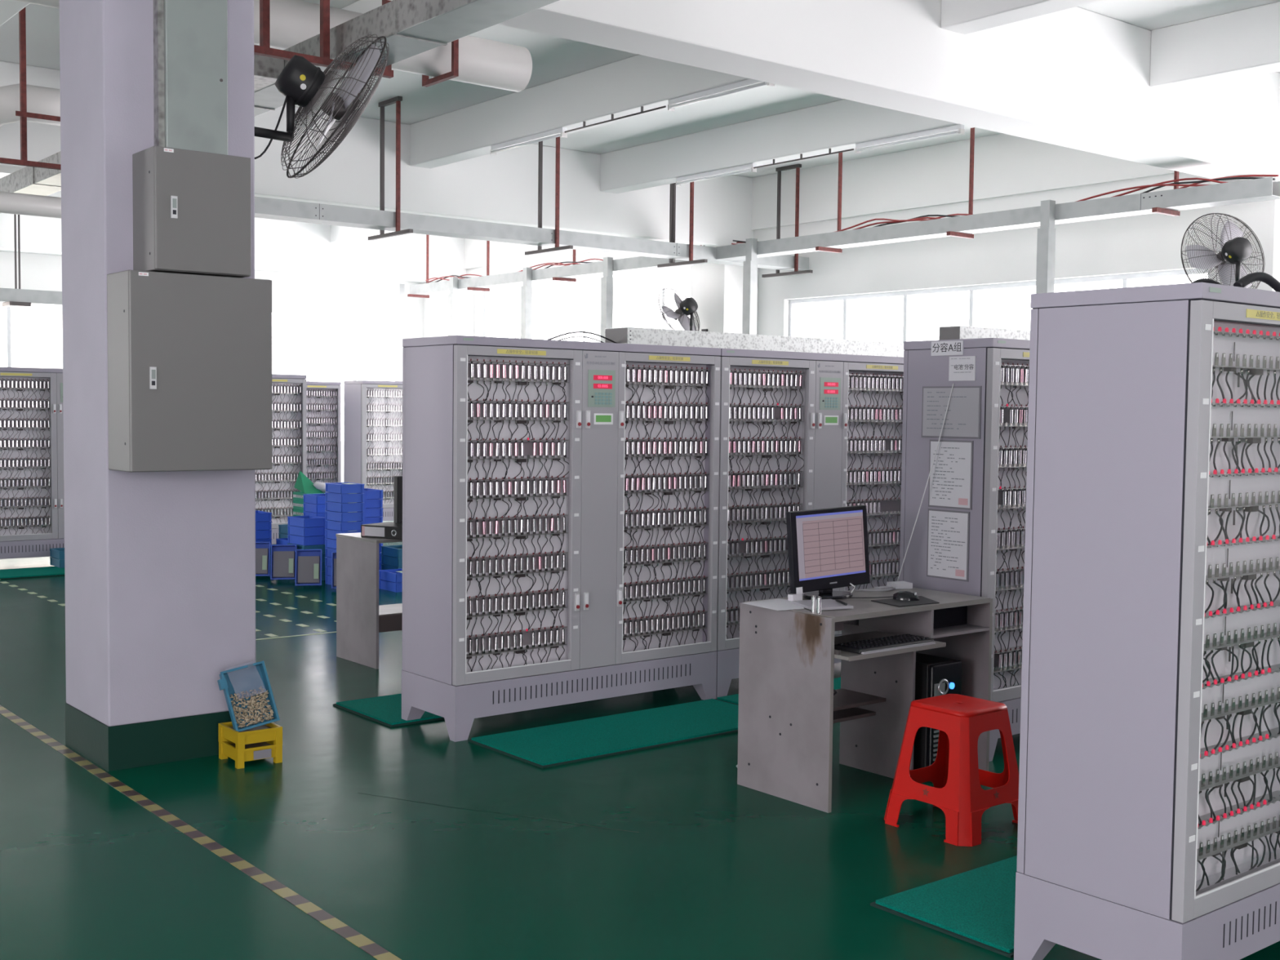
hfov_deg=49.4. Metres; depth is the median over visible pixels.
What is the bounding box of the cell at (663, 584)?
[661,582,665,595]
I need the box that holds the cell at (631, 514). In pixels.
[630,513,633,526]
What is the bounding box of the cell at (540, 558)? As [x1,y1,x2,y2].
[537,555,542,568]
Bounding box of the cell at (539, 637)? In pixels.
[537,631,541,644]
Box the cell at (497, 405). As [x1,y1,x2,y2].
[495,403,499,417]
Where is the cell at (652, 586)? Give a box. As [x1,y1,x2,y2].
[650,582,654,595]
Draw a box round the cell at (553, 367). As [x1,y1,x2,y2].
[551,365,555,379]
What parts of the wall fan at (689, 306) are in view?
blade, blade, blade, motor, bracket arm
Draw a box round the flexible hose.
[1233,271,1279,292]
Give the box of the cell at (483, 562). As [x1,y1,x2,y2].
[481,559,485,573]
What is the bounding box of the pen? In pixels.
[835,599,847,605]
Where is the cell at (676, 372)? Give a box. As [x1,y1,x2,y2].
[674,369,678,382]
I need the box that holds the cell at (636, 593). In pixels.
[634,584,638,597]
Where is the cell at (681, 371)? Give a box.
[679,370,683,382]
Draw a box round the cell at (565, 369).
[563,366,567,379]
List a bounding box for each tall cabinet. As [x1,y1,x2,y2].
[0,366,64,559]
[255,373,306,544]
[306,381,341,483]
[343,380,402,520]
[401,335,720,742]
[715,348,903,698]
[899,337,1030,761]
[1013,282,1279,959]
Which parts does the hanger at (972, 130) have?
rod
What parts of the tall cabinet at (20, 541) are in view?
contact rail, contact rail, contact rail, contact rail, contact rail, contact rail, contact rail, contact rail, contact rail, contact rail, contact rail, contact rail, contact rail, contact rail, contact rail, handle, handle, control panel, handle, handle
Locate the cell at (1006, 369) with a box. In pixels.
[1004,367,1008,382]
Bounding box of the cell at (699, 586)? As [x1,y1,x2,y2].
[697,578,701,591]
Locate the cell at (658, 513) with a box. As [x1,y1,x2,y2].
[657,511,660,524]
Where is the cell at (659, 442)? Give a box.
[657,440,661,453]
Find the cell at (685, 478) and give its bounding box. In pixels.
[683,475,687,488]
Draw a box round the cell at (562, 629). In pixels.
[561,628,564,641]
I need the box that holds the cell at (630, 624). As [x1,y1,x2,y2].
[628,621,632,633]
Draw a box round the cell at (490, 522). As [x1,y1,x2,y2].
[488,520,492,533]
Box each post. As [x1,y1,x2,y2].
[395,284,404,381]
[448,276,458,335]
[520,266,532,338]
[600,257,613,342]
[742,238,757,334]
[1035,200,1055,293]
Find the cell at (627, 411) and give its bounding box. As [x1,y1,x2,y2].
[625,404,629,417]
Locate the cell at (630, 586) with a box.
[629,585,632,598]
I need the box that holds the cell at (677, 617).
[676,615,679,628]
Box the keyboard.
[834,633,935,654]
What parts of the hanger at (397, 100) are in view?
rod, plate, rod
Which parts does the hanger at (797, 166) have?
rod, plate, rod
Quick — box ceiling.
[0,0,1279,177]
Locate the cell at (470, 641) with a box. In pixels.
[468,638,472,653]
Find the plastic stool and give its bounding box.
[884,693,1018,846]
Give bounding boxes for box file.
[360,521,402,539]
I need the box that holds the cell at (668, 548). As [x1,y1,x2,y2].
[666,546,670,559]
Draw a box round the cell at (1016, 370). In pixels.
[1013,367,1018,382]
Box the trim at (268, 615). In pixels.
[255,610,326,631]
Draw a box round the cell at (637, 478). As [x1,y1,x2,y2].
[635,477,639,489]
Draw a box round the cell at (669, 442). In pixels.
[668,440,671,453]
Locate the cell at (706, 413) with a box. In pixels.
[704,405,708,417]
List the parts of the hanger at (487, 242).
rod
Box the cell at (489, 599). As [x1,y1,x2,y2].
[488,597,491,611]
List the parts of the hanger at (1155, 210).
rod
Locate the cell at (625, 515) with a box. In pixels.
[624,513,627,526]
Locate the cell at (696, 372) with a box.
[694,370,698,382]
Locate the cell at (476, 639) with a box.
[475,637,478,652]
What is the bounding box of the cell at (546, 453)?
[544,441,548,455]
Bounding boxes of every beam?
[0,83,60,126]
[389,0,1279,181]
[600,99,973,193]
[940,0,1101,34]
[1149,1,1279,91]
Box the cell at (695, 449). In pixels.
[693,440,697,453]
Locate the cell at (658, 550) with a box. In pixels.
[656,547,660,559]
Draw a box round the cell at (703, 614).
[702,613,705,625]
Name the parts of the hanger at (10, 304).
rod, rod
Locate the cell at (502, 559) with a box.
[501,558,504,572]
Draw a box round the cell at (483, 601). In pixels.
[481,598,485,612]
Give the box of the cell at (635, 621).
[634,620,637,633]
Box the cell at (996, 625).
[994,613,998,627]
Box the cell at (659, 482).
[657,476,661,488]
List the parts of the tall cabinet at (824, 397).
contact rail, contact rail, contact rail, contact rail, contact rail, contact rail, contact rail, contact rail, contact rail, contact rail, contact rail, contact rail, contact rail, contact rail, contact rail, contact rail, glass door, handle, handle, control panel, handle, glass door, contact rail, contact rail, contact rail, contact rail, contact rail, contact rail, contact rail, contact rail, contact rail, contact rail, contact rail, contact rail, contact rail, contact rail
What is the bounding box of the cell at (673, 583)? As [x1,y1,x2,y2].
[671,581,675,594]
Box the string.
[897,383,954,581]
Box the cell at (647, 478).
[646,476,649,489]
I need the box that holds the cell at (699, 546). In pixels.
[697,544,701,556]
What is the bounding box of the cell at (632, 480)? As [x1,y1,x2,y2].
[630,477,634,489]
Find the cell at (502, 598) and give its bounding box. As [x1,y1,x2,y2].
[500,596,504,610]
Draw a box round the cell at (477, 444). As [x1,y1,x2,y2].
[475,442,479,456]
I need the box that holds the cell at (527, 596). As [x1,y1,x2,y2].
[525,594,529,608]
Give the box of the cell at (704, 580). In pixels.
[702,578,706,591]
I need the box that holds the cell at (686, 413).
[684,405,688,417]
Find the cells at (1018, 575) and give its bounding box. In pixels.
[0,368,1029,665]
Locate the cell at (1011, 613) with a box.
[1008,611,1013,626]
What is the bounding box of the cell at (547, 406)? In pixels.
[545,404,549,417]
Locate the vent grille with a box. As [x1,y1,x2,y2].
[933,729,939,760]
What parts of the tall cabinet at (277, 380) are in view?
contact rail, contact rail, contact rail, contact rail, contact rail, contact rail, contact rail, contact rail, contact rail, contact rail, contact rail, contact rail, glass door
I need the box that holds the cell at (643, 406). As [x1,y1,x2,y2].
[642,404,645,417]
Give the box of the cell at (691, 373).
[689,370,693,382]
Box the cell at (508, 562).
[506,557,511,571]
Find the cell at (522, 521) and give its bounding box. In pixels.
[520,518,524,532]
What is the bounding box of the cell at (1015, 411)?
[1013,408,1017,422]
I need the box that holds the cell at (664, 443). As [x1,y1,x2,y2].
[662,440,666,453]
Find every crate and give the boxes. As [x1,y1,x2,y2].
[217,721,282,751]
[218,739,282,768]
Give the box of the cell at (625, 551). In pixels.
[624,549,627,562]
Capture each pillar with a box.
[59,0,255,771]
[423,280,474,337]
[690,244,759,334]
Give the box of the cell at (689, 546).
[687,545,691,557]
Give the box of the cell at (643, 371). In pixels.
[642,368,645,382]
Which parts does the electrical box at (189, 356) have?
handle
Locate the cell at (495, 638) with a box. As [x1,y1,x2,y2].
[493,635,497,649]
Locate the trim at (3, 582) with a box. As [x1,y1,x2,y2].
[0,581,65,605]
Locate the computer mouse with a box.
[841,591,919,600]
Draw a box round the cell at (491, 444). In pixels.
[488,442,493,456]
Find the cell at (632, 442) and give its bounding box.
[631,440,634,453]
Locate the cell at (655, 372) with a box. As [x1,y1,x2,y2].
[653,368,657,382]
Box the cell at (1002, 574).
[1000,572,1004,586]
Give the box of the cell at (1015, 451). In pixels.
[1012,448,1017,463]
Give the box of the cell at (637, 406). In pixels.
[636,404,639,417]
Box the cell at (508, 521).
[507,519,511,533]
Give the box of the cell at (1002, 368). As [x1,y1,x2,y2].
[1000,367,1004,382]
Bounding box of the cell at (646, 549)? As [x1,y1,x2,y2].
[645,547,648,560]
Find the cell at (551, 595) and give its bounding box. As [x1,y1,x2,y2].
[549,591,553,605]
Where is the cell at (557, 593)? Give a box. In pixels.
[555,591,559,604]
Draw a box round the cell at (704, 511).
[703,509,706,522]
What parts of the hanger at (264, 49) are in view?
rod, rod, rod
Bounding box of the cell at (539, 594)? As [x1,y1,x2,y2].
[537,593,542,606]
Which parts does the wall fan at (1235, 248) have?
blade, blade, blade, motor, bracket arm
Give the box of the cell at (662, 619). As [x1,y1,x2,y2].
[661,617,664,630]
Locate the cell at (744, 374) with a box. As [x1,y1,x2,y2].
[742,372,746,384]
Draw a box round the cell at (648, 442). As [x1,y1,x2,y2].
[647,440,650,453]
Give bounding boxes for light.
[490,127,567,155]
[667,79,774,111]
[675,163,756,186]
[854,124,964,153]
[949,682,954,688]
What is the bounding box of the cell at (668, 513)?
[667,511,671,524]
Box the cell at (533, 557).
[531,555,535,569]
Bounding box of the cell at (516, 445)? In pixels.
[514,441,518,455]
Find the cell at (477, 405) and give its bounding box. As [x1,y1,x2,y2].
[475,402,479,417]
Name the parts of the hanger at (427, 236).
rod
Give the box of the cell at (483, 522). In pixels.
[481,520,485,534]
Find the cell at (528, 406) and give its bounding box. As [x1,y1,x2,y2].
[526,403,530,417]
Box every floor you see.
[0,520,1279,959]
[255,631,336,639]
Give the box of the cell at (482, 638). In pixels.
[480,636,485,651]
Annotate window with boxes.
[0,302,62,368]
[5,306,11,367]
[271,309,395,444]
[484,265,691,342]
[788,268,1208,342]
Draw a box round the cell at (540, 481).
[538,480,542,493]
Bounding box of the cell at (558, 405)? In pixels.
[557,404,560,417]
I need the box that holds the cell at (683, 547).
[682,545,685,558]
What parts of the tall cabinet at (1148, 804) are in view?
name plate, glass door, contact rail, contact rail, contact rail, contact rail, contact rail, contact rail, contact rail, contact rail, contact rail, contact rail, contact rail, contact rail, contact rail, contact rail, contact rail, contact rail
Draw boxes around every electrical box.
[106,270,272,471]
[132,146,251,277]
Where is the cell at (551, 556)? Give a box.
[550,555,553,568]
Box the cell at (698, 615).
[697,613,700,626]
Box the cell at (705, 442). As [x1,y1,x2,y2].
[704,440,707,453]
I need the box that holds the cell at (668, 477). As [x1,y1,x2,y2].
[667,475,671,488]
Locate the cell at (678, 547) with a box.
[677,546,680,558]
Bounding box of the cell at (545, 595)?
[543,592,547,606]
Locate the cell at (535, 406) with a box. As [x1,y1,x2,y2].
[533,403,537,417]
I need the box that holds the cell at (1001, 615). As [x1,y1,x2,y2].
[998,612,1003,626]
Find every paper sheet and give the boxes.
[742,598,804,610]
[921,386,982,439]
[926,508,969,582]
[928,439,973,510]
[948,355,976,381]
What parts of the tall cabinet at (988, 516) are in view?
name plate, glass door, contact rail, contact rail, contact rail, contact rail, contact rail, contact rail, contact rail, contact rail, contact rail, contact rail, contact rail, contact rail, contact rail, contact rail, contact rail, contact rail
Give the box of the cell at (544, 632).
[543,630,546,644]
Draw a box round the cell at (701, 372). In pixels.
[700,370,703,383]
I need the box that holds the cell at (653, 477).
[652,476,655,489]
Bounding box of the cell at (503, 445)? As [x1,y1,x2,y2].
[501,442,505,455]
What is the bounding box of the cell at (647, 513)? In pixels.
[646,512,649,524]
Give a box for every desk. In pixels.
[335,532,402,669]
[737,587,992,813]
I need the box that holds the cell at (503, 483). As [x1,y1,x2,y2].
[501,480,505,494]
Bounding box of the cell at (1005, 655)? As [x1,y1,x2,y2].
[1002,652,1007,666]
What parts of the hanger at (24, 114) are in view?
rod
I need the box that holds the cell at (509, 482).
[507,480,511,494]
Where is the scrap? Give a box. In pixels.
[886,581,912,589]
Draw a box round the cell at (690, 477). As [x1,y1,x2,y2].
[688,475,692,488]
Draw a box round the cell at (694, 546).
[693,544,696,557]
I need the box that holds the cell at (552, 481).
[551,479,554,493]
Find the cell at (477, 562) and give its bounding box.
[475,560,479,573]
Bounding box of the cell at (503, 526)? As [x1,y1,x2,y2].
[501,519,505,533]
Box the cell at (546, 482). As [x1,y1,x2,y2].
[544,480,548,493]
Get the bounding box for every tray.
[0,288,62,305]
[49,547,64,559]
[49,556,64,568]
[217,660,279,732]
[254,196,808,271]
[255,510,271,521]
[255,520,271,530]
[255,529,271,538]
[255,538,271,546]
[255,542,271,577]
[270,544,297,580]
[275,537,288,544]
[278,524,289,534]
[278,533,288,537]
[287,515,325,527]
[287,525,325,536]
[287,534,325,545]
[287,542,326,553]
[294,549,322,586]
[302,493,324,504]
[302,502,324,512]
[302,511,324,517]
[321,553,325,562]
[321,562,325,571]
[321,571,325,580]
[324,482,364,493]
[324,492,364,502]
[324,501,364,512]
[324,510,364,521]
[324,520,364,531]
[324,528,360,539]
[324,537,336,548]
[324,546,336,557]
[324,556,331,566]
[324,565,331,575]
[324,574,331,585]
[331,551,336,589]
[364,488,382,499]
[364,498,382,508]
[364,507,382,517]
[364,516,382,524]
[378,543,382,552]
[378,551,381,560]
[378,560,381,569]
[378,568,402,582]
[378,579,402,592]
[381,544,402,557]
[381,555,402,567]
[381,564,402,569]
[409,256,710,295]
[604,326,903,357]
[715,177,1279,261]
[834,631,946,661]
[938,325,1030,340]
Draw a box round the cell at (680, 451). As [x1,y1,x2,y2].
[678,440,682,453]
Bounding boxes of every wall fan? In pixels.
[254,34,389,178]
[657,288,707,331]
[1180,213,1264,288]
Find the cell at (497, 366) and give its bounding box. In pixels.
[495,364,499,377]
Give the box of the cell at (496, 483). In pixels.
[494,480,498,494]
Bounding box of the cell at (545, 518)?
[544,517,547,531]
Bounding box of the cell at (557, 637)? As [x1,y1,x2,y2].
[555,628,559,642]
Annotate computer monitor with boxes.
[393,475,402,523]
[786,505,870,600]
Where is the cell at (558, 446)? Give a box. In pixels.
[556,441,560,454]
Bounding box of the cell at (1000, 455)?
[998,449,1002,464]
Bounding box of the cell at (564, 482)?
[562,479,566,492]
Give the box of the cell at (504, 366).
[502,364,506,377]
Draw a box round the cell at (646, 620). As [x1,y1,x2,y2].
[644,618,648,631]
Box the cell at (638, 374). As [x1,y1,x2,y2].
[636,368,640,381]
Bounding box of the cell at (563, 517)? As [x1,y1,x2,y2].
[562,516,565,529]
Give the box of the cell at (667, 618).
[666,617,669,629]
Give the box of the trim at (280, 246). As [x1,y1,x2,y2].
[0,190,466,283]
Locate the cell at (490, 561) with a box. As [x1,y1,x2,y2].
[488,559,492,573]
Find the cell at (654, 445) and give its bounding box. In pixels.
[652,440,656,453]
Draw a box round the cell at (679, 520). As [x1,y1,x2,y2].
[677,511,681,523]
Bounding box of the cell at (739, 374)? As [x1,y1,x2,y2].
[737,372,741,384]
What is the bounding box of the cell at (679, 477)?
[678,475,681,488]
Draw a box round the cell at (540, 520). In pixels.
[537,517,542,531]
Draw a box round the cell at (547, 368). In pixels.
[545,365,549,378]
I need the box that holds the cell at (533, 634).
[531,631,535,644]
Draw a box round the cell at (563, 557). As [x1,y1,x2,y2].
[561,554,565,567]
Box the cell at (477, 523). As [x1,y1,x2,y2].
[475,520,479,534]
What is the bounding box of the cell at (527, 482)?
[526,480,529,493]
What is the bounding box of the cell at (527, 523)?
[525,518,529,532]
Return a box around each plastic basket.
[293,491,324,501]
[293,500,303,510]
[293,509,303,515]
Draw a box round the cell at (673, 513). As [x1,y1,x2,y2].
[672,511,675,524]
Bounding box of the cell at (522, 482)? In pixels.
[520,480,524,493]
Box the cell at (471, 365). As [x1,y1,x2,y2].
[469,363,473,377]
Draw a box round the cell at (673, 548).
[672,546,675,559]
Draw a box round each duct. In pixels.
[0,0,559,195]
[153,0,227,155]
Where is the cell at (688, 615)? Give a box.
[686,614,690,626]
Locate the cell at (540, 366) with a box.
[539,365,542,378]
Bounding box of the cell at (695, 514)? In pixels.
[693,510,697,522]
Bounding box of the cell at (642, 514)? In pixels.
[640,512,644,525]
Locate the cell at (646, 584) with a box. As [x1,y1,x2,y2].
[645,583,648,596]
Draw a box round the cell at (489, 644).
[487,636,491,650]
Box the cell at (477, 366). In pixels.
[475,363,479,377]
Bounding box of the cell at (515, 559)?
[513,557,517,571]
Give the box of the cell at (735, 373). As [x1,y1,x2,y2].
[733,372,736,384]
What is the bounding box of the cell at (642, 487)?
[640,476,644,489]
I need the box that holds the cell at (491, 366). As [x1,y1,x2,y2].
[488,363,493,377]
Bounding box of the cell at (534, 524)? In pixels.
[532,518,536,531]
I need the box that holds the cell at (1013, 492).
[1011,489,1015,504]
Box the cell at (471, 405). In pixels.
[469,402,473,417]
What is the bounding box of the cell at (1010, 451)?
[1007,449,1012,463]
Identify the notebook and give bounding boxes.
[791,599,853,610]
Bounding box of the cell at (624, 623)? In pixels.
[622,621,626,634]
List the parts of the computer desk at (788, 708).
panel, panel, divider panel, panel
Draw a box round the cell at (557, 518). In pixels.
[555,516,559,530]
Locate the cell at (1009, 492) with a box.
[1006,490,1011,504]
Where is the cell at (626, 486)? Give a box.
[624,477,628,490]
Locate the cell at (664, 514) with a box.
[662,511,666,524]
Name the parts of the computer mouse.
cord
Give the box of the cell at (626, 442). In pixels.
[625,440,628,453]
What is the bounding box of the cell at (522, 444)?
[520,441,524,455]
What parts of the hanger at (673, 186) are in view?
rod, rod, rod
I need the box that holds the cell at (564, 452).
[562,441,566,454]
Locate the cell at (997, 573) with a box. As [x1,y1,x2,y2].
[995,572,999,586]
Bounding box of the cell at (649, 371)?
[648,368,651,382]
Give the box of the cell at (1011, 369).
[1009,367,1013,382]
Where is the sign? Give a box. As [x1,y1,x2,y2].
[931,340,964,355]
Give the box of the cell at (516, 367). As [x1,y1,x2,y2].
[514,364,518,377]
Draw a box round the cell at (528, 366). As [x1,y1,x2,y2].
[527,364,530,378]
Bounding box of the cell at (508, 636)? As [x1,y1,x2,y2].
[506,634,510,648]
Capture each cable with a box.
[425,244,702,283]
[548,331,616,342]
[731,174,1278,244]
[855,586,895,591]
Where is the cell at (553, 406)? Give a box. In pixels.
[551,404,555,417]
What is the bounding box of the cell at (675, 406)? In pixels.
[674,405,677,417]
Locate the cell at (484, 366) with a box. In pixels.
[482,363,486,377]
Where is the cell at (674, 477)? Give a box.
[673,475,676,488]
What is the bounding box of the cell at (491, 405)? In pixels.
[488,403,493,417]
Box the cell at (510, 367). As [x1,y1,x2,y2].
[508,364,512,377]
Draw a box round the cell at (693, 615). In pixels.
[692,613,695,626]
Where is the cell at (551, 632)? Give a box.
[549,629,553,643]
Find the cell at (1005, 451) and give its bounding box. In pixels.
[1002,449,1007,464]
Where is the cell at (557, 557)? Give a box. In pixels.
[555,554,559,568]
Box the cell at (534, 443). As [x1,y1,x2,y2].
[532,441,536,455]
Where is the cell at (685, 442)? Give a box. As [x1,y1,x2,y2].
[684,440,687,453]
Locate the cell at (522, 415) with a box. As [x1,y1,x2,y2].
[520,403,524,417]
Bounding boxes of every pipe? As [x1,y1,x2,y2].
[0,191,61,218]
[13,0,532,92]
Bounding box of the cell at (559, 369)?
[557,365,561,379]
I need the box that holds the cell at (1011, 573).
[1009,570,1013,585]
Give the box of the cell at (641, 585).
[640,584,643,596]
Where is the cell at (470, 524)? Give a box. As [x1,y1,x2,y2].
[468,520,472,535]
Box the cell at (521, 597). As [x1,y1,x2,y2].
[519,595,523,608]
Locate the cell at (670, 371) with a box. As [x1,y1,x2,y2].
[669,369,672,382]
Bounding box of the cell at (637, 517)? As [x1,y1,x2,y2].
[635,512,639,525]
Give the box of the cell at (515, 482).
[514,480,517,493]
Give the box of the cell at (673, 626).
[671,616,675,628]
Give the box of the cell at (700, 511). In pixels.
[698,510,702,522]
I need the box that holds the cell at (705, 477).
[703,475,707,487]
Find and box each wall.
[0,251,423,482]
[464,133,1221,337]
[1208,174,1279,291]
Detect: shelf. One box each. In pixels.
[378,603,402,615]
[832,706,875,723]
[833,688,885,711]
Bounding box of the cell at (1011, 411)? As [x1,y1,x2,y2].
[1008,408,1013,422]
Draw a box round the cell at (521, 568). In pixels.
[519,556,523,570]
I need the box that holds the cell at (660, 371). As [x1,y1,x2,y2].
[658,369,662,382]
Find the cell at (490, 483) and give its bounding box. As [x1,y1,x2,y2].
[488,481,492,495]
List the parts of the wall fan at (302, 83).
power cord, bracket arm, motor, blade, blade, blade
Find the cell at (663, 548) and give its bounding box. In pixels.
[662,546,665,559]
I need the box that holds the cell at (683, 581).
[682,580,685,592]
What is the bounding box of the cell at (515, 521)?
[513,519,517,533]
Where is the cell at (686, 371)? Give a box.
[684,370,688,382]
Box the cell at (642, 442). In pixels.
[641,440,644,453]
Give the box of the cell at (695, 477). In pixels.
[693,475,697,488]
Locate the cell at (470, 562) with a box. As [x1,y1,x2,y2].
[468,560,472,574]
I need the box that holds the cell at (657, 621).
[655,617,659,631]
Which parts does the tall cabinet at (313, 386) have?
contact rail, contact rail, contact rail, contact rail, contact rail, contact rail, contact rail, contact rail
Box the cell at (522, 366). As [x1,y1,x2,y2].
[520,364,524,378]
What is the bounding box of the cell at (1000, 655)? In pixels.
[997,653,1002,667]
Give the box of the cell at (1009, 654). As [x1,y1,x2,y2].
[1007,651,1011,666]
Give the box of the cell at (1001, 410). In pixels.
[999,408,1003,422]
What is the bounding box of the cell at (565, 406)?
[563,404,567,417]
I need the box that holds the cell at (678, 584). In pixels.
[676,580,680,593]
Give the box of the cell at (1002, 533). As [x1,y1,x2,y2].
[1000,531,1004,546]
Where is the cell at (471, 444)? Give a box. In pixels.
[469,442,473,456]
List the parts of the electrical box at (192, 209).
handle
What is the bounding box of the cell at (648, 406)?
[647,404,650,417]
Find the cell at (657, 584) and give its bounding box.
[656,582,659,595]
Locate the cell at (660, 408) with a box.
[657,405,662,417]
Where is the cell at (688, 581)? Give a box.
[687,579,690,592]
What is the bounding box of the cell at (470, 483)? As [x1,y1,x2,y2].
[469,481,472,495]
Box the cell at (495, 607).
[493,597,497,611]
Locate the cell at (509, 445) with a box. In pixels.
[507,441,511,455]
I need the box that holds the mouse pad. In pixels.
[871,595,939,607]
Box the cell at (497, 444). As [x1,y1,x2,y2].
[494,442,499,456]
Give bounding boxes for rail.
[564,106,666,133]
[753,148,853,168]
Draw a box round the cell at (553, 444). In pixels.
[551,441,555,455]
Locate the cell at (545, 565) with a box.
[543,555,547,568]
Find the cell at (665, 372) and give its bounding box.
[663,369,667,382]
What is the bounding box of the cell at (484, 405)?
[482,403,486,417]
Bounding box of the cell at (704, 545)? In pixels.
[702,544,706,556]
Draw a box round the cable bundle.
[1191,278,1221,284]
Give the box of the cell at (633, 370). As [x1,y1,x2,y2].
[631,368,635,381]
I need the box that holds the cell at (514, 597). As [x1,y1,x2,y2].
[513,595,516,608]
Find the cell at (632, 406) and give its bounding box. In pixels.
[631,404,634,417]
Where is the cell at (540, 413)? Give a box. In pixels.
[538,404,542,417]
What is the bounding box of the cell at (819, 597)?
[816,595,821,613]
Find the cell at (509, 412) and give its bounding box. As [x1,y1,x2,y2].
[507,403,511,417]
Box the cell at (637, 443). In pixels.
[635,440,639,453]
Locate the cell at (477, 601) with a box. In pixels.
[475,599,479,613]
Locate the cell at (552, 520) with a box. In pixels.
[550,517,554,530]
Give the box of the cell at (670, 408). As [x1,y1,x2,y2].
[668,405,672,417]
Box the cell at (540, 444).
[538,441,542,455]
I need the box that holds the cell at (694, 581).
[692,579,696,591]
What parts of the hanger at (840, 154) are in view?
rod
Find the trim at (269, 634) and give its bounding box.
[255,628,277,636]
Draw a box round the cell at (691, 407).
[689,405,693,417]
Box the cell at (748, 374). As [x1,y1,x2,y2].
[747,373,751,384]
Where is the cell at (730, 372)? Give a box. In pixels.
[729,372,731,384]
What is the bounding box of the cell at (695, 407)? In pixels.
[694,405,697,417]
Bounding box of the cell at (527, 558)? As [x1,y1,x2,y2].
[525,556,529,569]
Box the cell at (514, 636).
[512,633,516,647]
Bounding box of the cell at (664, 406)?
[663,405,666,417]
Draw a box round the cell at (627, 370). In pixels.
[626,368,629,381]
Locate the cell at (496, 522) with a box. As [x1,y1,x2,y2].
[494,520,498,533]
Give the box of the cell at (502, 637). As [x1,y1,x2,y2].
[500,635,504,648]
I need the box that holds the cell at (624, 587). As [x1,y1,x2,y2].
[623,585,626,598]
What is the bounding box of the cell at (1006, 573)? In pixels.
[1004,571,1008,586]
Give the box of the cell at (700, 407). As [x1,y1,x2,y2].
[699,405,702,417]
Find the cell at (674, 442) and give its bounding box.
[673,440,676,453]
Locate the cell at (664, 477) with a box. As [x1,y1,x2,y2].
[662,476,666,488]
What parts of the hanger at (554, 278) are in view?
rod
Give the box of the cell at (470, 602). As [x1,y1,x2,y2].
[468,599,472,613]
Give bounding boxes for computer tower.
[913,652,962,769]
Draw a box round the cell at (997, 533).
[996,531,999,546]
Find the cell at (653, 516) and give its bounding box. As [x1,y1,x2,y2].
[651,512,655,524]
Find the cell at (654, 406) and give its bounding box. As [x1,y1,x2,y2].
[653,404,656,417]
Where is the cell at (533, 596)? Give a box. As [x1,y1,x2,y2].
[531,593,535,607]
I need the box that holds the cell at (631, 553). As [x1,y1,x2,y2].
[629,549,633,562]
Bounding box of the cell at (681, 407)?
[679,405,683,417]
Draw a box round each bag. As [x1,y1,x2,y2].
[293,470,323,493]
[312,481,327,493]
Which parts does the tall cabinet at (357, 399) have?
contact rail, glass door, contact rail, contact rail, contact rail, contact rail, contact rail, contact rail, contact rail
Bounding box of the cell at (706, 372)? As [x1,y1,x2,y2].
[705,371,708,383]
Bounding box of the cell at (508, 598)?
[506,595,511,609]
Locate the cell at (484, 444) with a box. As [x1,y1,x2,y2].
[482,442,486,456]
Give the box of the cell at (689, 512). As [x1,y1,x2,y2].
[688,510,691,523]
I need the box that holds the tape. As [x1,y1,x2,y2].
[0,705,401,959]
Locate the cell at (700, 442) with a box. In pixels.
[699,440,702,453]
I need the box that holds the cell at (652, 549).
[651,547,654,560]
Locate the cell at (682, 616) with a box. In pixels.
[681,614,684,627]
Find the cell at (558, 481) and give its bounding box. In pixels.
[556,479,560,493]
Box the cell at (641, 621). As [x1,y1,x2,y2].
[640,619,643,632]
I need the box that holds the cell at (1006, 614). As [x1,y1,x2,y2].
[1003,612,1008,626]
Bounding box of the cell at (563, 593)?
[561,591,565,604]
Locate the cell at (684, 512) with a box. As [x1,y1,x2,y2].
[683,511,686,523]
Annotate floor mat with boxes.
[0,566,64,579]
[333,693,444,727]
[467,698,738,768]
[714,677,840,705]
[870,855,1017,958]
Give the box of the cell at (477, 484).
[475,481,479,495]
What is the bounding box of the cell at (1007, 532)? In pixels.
[1005,530,1009,545]
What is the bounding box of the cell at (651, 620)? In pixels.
[650,618,653,631]
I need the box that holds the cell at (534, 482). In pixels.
[532,480,536,493]
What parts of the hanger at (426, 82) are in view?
rod, rod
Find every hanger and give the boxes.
[0,7,61,169]
[2,213,31,307]
[253,0,393,78]
[368,96,413,240]
[407,234,429,297]
[422,39,458,87]
[466,240,489,291]
[524,136,573,255]
[552,248,576,281]
[657,182,707,267]
[761,164,813,277]
[815,152,842,253]
[946,127,974,239]
[1151,170,1180,216]
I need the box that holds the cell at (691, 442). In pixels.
[688,440,693,453]
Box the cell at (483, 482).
[482,481,486,495]
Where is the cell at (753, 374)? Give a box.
[752,373,755,384]
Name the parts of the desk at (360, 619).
panel, modesty panel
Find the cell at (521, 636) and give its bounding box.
[519,632,523,646]
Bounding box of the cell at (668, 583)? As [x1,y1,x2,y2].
[666,582,670,594]
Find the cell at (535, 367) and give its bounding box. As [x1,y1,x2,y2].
[533,364,537,378]
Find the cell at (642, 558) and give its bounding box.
[640,548,644,561]
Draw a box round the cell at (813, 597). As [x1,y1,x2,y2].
[810,595,816,612]
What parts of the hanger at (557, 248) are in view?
rod, rod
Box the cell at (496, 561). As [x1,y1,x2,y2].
[494,558,498,572]
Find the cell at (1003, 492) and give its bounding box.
[1001,490,1005,505]
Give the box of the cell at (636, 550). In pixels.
[635,548,638,561]

